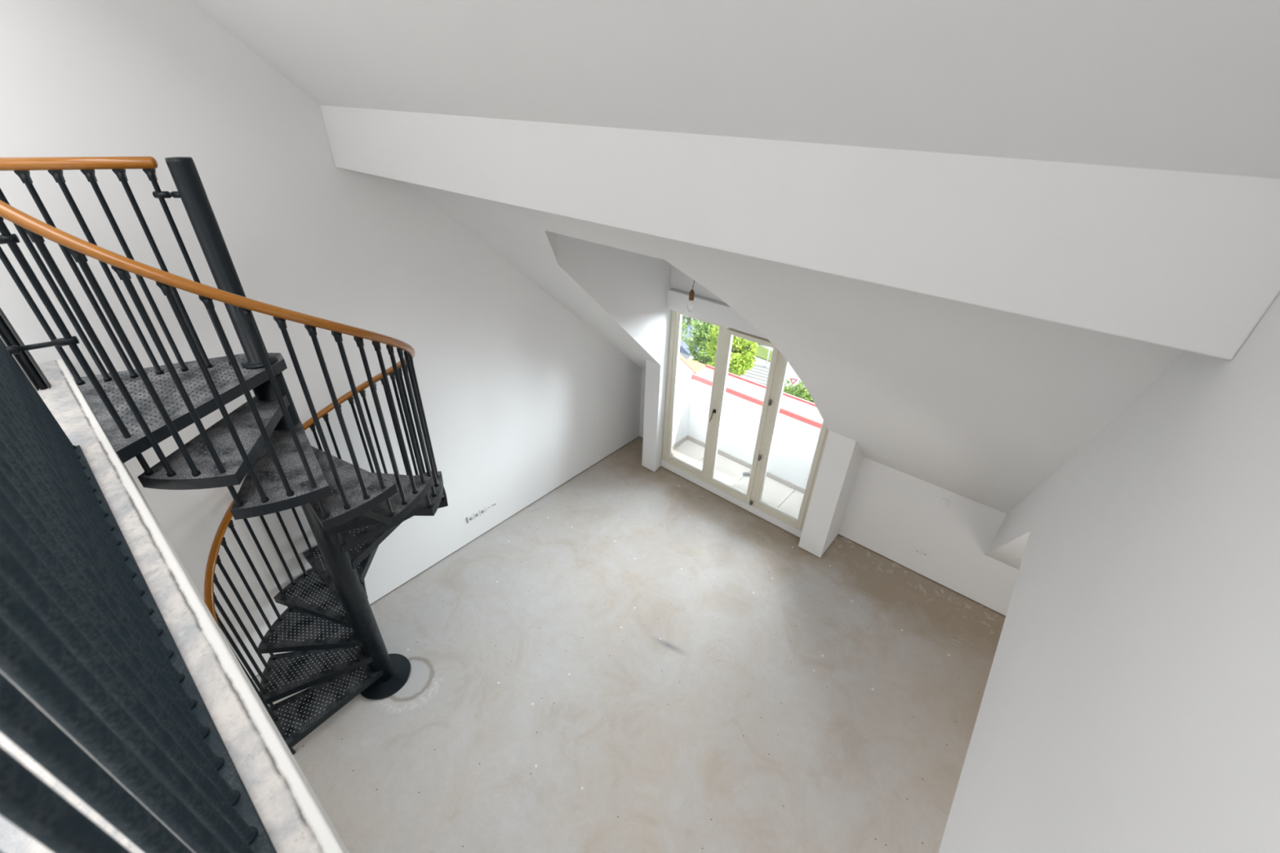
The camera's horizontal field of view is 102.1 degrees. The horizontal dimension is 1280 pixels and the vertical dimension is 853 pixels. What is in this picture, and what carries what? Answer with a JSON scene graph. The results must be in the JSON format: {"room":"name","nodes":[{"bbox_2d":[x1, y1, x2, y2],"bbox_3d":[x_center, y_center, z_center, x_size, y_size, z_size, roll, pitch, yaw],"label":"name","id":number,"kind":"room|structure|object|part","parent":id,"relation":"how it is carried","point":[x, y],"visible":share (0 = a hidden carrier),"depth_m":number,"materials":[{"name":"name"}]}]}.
{"room":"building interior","nodes":[
{"label":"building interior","id":0,"kind":"room"},
{"bbox_2d":[0,359,348,852],"bbox_3d":[-2.519,1.188,0.492,4.136,0.250,3.464,26,39,32],"label":"ledge","id":1,"kind":"structure","parent":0,"point":[293,817],"depth_m":1.25,"materials":[{"name":"white concrete"}]},
{"bbox_2d":[0,337,276,852],"bbox_3d":[-1.059,0.231,0.940,3.070,0.976,0.081,26,39,32],"label":"guard railing","id":2,"kind":"object","parent":1,"relation":"on","point":[84,635],"visible":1,"depth_m":0.71,"materials":[{"name":"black metal"}]},
{"bbox_3d":[-1.060,0.645,1.189,3.035,0.010,0.081,26,39,32],"label":"rail","id":3,"kind":"part","parent":2,"relation":"part of","materials":[{"name":"black metal"}]},
{"bbox_2d":[0,0,641,678],"bbox_3d":[-2.615,-1.048,2.892,0.200,6.494,8.440,26,39,32],"label":"wall","id":4,"kind":"structure","parent":0,"point":[521,397],"depth_m":3.35,"materials":[{"name":"white paint"}]},
{"bbox_2d":[466,500,497,523],"bbox_3d":[-1.648,0.889,5.403,0.014,0.072,0.362,26,39,32],"label":"wall socket","id":5,"kind":"object","parent":4,"relation":"attached to","point":[485,509],"visible":1,"depth_m":5.39,"materials":[{"name":"white plastic"}]},
{"bbox_2d":[251,436,996,679],"bbox_3d":[-0.179,2.861,2.940,6.520,0.013,8.180,26,39,32],"label":"baseboard","id":6,"kind":"structure","parent":4,"relation":"attached to","point":[637,437],"depth_m":5.46,"materials":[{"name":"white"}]},
{"bbox_2d":[320,105,1279,359],"bbox_3d":[-0.254,-1.115,2.159,4.136,0.402,0.282,26,39,32],"label":"beam","id":7,"kind":"structure","parent":4,"relation":"attached to","point":[1184,260],"depth_m":1.34,"materials":[{"name":"white paint"}]},
{"bbox_2d":[582,240,671,340],"bbox_3d":[-0.253,-1.331,4.428,0.362,2.224,2.472,16,35,21],"label":"wall","id":8,"kind":"structure","parent":0,"point":[646,279],"depth_m":4.89,"materials":[{"name":"white paint"}]},
{"bbox_2d":[661,310,828,537],"bbox_3d":[1.071,-0.114,5.559,1.951,2.290,0.180,26,39,32],"label":"door frame","id":9,"kind":"structure","parent":8,"relation":"in","point":[751,501],"depth_m":5.65,"materials":[{"name":"white paint"}]},
{"bbox_2d":[666,311,722,477],"bbox_3d":[0.603,-0.324,5.912,0.598,1.964,0.060,26,39,32],"label":"sash","id":10,"kind":"object","parent":9,"relation":"attached to","point":[672,458],"depth_m":5.93,"materials":[{"name":"white"}]},
{"bbox_3d":[1.074,-0.055,5.557,0.580,1.956,0.060,26,39,32],"label":"door","id":11,"kind":"part","parent":9,"relation":"part of","materials":[{"name":"beige wood"}]},
{"bbox_2d":[251,435,1005,852],"bbox_3d":[-0.185,2.981,2.995,6.900,0.250,8.350,26,39,32],"label":"floor","id":12,"kind":"structure","parent":0,"point":[636,658],"depth_m":4.13,"materials":[{"name":"beige concrete"}]},
{"bbox_2d":[0,155,448,755],"bbox_3d":[-2.026,0.454,3.155,1.484,3.737,1.557,26,39,32],"label":"spiral staircase","id":13,"kind":"structure","parent":12,"relation":"on","point":[329,626],"depth_m":2.48,"materials":[{"name":"black metal"}]},
{"bbox_3d":[-2.748,-0.556,2.158,0.044,0.900,0.030,-19,38,-30],"label":"post","id":14,"kind":"part","parent":13,"relation":"part of","materials":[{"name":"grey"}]},
{"bbox_3d":[-2.409,-1.032,2.032,0.813,0.047,0.047,-13,35,-22],"label":"handrail","id":15,"kind":"part","parent":13,"relation":"part of","materials":[{"name":"brown wood"}]},
{"bbox_3d":[-1.987,-0.013,2.892,1.487,2.686,1.486,26,39,32],"label":"handrail","id":16,"kind":"part","parent":13,"relation":"part of","materials":[{"name":"brown wood"}]},
{"bbox_3d":[-1.961,-0.734,2.435,0.156,0.951,0.156,26,39,32],"label":"post","id":17,"kind":"part","parent":13,"relation":"part of","materials":[{"name":"black metal"}]},
{"bbox_3d":[-2.059,2.005,4.170,0.396,0.030,0.396,26,39,32],"label":"plate","id":18,"kind":"part","parent":13,"relation":"part of","materials":[{"name":"black metal"}]},
{"bbox_2d":[639,368,645,437],"bbox_3d":[0.156,-0.289,6.941,0.668,1.048,0.150,26,39,32],"label":"wall","id":19,"kind":"structure","parent":0,"point":[643,371],"depth_m":6.93,"materials":[{"name":"white paint"}]},
{"bbox_2d":[641,359,667,471],"bbox_3d":[0.218,-0.146,6.303,0.211,1.493,0.280,26,39,32],"label":"trim","id":20,"kind":"structure","parent":19,"relation":"attached to","point":[655,381],"depth_m":6.18,"materials":[{"name":"white paint"}]},
{"bbox_2d":[671,353,706,449],"bbox_3d":[0.334,-0.491,6.516,0.325,2.279,1.360,26,39,32],"label":"wall","id":21,"kind":"structure","parent":0,"point":[687,367],"depth_m":6.71,"materials":[{"name":"white paint"}]},
{"bbox_2d":[670,265,724,302],"bbox_3d":[1.136,-1.762,4.516,1.965,1.508,0.170,26,39,32],"label":"wall","id":22,"kind":"structure","parent":0,"point":[680,281],"depth_m":5.22,"materials":[{"name":"white paint"}]},
{"bbox_2d":[666,288,768,339],"bbox_3d":[1.095,-1.017,4.949,1.955,0.200,0.220,26,39,32],"label":"trim","id":23,"kind":"structure","parent":22,"relation":"attached to","point":[708,309],"depth_m":5.11,"materials":[{"name":"white paint"}]},
{"bbox_2d":[189,0,1279,178],"bbox_3d":[-0.367,-1.413,-0.255,6.720,2.905,2.900,26,39,32],"label":"ceiling","id":24,"kind":"structure","parent":0,"point":[1190,86],"depth_m":1.19,"materials":[{"name":"white paint"}]},
{"bbox_2d":[673,440,804,518],"bbox_3d":[1.408,0.749,6.563,2.380,0.300,0.885,26,39,32],"label":"floor","id":25,"kind":"structure","parent":0,"point":[786,499],"depth_m":6.41,"materials":[{"name":"grey tile"}]},
{"bbox_2d":[742,471,750,477],"bbox_3d":[1.342,0.602,6.506,0.110,0.005,0.110,26,39,32],"label":"floor drain","id":26,"kind":"object","parent":25,"relation":"on","point":[747,474],"visible":0.94,"depth_m":6.50,"materials":[{"name":"silver metal"}]},
{"bbox_2d":[687,364,822,493],"bbox_3d":[1.571,0.181,6.463,2.160,1.275,0.344,26,39,32],"label":"wall","id":27,"kind":"structure","parent":0,"point":[799,420],"depth_m":6.31,"materials":[{"name":"white paint"}]},
{"bbox_2d":[406,182,1186,514],"bbox_3d":[1.530,-0.286,3.234,6.720,3.263,3.240,26,39,32],"label":"ceiling","id":28,"kind":"structure","parent":0,"point":[980,404],"depth_m":2.62,"materials":[{"name":"white paint"}]},
{"bbox_2d":[838,457,1018,616],"bbox_3d":[3.642,1.377,4.508,3.640,1.048,0.150,26,39,32],"label":"wall","id":29,"kind":"structure","parent":0,"point":[890,513],"depth_m":5.00,"materials":[{"name":"white paint"}]},
{"bbox_2d":[912,546,929,559],"bbox_3d":[2.796,1.261,5.145,0.140,0.069,0.016,26,39,32],"label":"wall socket","id":30,"kind":"object","parent":29,"relation":"attached to","point":[916,550],"visible":1,"depth_m":5.14,"materials":[{"name":"white plastic"}]},
{"bbox_2d":[939,497,950,506],"bbox_3d":[2.821,0.702,4.788,0.069,0.069,0.012,26,39,32],"label":"wall socket","id":31,"kind":"object","parent":29,"relation":"attached to","point":[944,502],"visible":1,"depth_m":4.78,"materials":[{"name":"white plastic"}]},
{"bbox_2d":[1000,553,1023,569],"bbox_3d":[1.472,2.506,0.882,2.264,1.786,8.290,26,39,32],"label":"ceiling","id":32,"kind":"structure","parent":0,"point":[1015,562],"depth_m":4.25,"materials":[{"name":"white paint"}]},
{"bbox_2d":[938,293,1279,852],"bbox_3d":[0.625,0.316,0.406,0.120,5.942,8.290,26,39,32],"label":"wall","id":33,"kind":"structure","parent":0,"point":[1131,701],"depth_m":0.92,"materials":[{"name":"white paint"}]},
{"bbox_3d":[0.487,-2.054,3.401,2.420,0.140,2.700,26,39,32],"label":"ceiling","id":34,"kind":"structure","parent":0,"visible":0},
{"bbox_2d":[686,280,694,310],"bbox_3d":[0.430,-1.491,3.871,0.062,1.313,0.062,26,39,32],"label":"hanging bulb","id":35,"kind":"object","parent":34,"relation":"hanging from","point":[691,294],"visible":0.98,"depth_m":4.13,"materials":[{"name":"black metal"}]},
{"bbox_2d":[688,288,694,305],"bbox_3d":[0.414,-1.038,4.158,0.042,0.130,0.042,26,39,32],"label":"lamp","id":36,"kind":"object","parent":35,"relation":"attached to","point":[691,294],"depth_m":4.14,"materials":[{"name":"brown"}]},
{"bbox_3d":[2.189,0.396,5.221,0.335,2.279,1.360,26,39,32],"label":"wall","id":37,"kind":"structure","parent":0,"visible":0},
{"bbox_2d":[798,431,862,557],"bbox_3d":[2.003,0.578,5.281,0.270,1.471,0.625,26,39,32],"label":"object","id":38,"kind":"structure","parent":37,"relation":"attached to","point":[842,457],"depth_m":5.07,"materials":[{"name":"white paint"}]},
{"label":"outside","id":39,"kind":"structure","parent":0,"visible":0},
{"bbox_2d":[683,318,804,387],"bbox_3d":[32.519,-17.129,62.993,150.000,0.500,122.000,26,39,32],"label":"ground","id":40,"kind":"structure","parent":39,"point":[791,374],"depth_m":40.93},
{"bbox_2d":[679,322,700,359],"bbox_3d":[3.087,-4.991,37.466,3.600,4.537,3.400,26,39,32],"label":"house","id":41,"kind":"structure","parent":40,"relation":"on","point":[684,352],"depth_m":35.36,"materials":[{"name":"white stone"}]},
{"bbox_2d":[681,315,703,326],"bbox_3d":[4.389,-9.829,45.901,4.915,3.679,4.356,26,39,32],"label":"tree","id":42,"kind":"object","parent":40,"relation":"on","point":[686,320],"visible":0.09,"depth_m":44.52,"materials":[{"name":"green plant"}]},
{"bbox_2d":[680,320,739,364],"bbox_3d":[4.264,-3.216,31.540,3.428,7.970,3.720,26,39,32],"label":"tree","id":43,"kind":"object","parent":40,"relation":"on","point":[701,337],"visible":0.3,"depth_m":29.67,"materials":[{"name":"green plant"}]},
{"bbox_2d":[704,324,758,376],"bbox_3d":[4.650,-1.545,27.878,2.678,9.084,3.202,12,34,16],"label":"tree","id":44,"kind":"object","parent":40,"relation":"on","point":[740,358],"visible":0.49,"depth_m":25.61,"materials":[{"name":"green plant"}]},
{"bbox_2d":[743,374,767,382],"bbox_3d":[9.149,-3.680,39.961,2.344,0.020,0.119,20,36,25],"label":"strip","id":45,"kind":"object","parent":40,"relation":"on","point":[744,375],"visible":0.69,"depth_m":40.01,"materials":[{"name":"grey"}]},
{"bbox_2d":[746,372,767,378],"bbox_3d":[9.335,-3.958,40.408,2.344,0.020,0.119,20,36,25],"label":"strip","id":46,"kind":"object","parent":40,"relation":"on","point":[746,372],"visible":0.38,"depth_m":40.49,"materials":[{"name":"grey"}]},
{"bbox_2d":[751,344,772,361],"bbox_3d":[10.175,-6.279,44.064,2.253,0.080,4.368,-18,38,-29],"label":"lawn","id":47,"kind":"structure","parent":40,"relation":"on","point":[762,353],"depth_m":43.86,"materials":[{"name":"green plant"}]},
{"bbox_2d":[764,346,770,367],"bbox_3d":[10.249,-6.183,40.926,0.400,3.280,0.390,26,39,32],"label":"street lamp","id":48,"kind":"object","parent":40,"relation":"on","point":[766,364],"visible":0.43,"depth_m":41.32,"materials":[{"name":"white metal"}]},
{"bbox_2d":[790,377,797,386],"bbox_3d":[9.445,-1.421,32.919,0.468,3.754,0.077,13,34,16],"label":"road sign","id":49,"kind":"object","parent":40,"relation":"on","point":[793,380],"visible":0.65,"depth_m":31.99,"materials":[{"name":"red"}]},
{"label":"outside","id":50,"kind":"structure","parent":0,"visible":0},
{"bbox_2d":[782,378,813,403],"bbox_3d":[7.402,-1.267,24.855,2.946,2.278,2.903,26,39,32],"label":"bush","id":51,"kind":"object","parent":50,"point":[801,393],"visible":0.16,"depth_m":24.33,"materials":[{"name":"green plant"}]}
]}

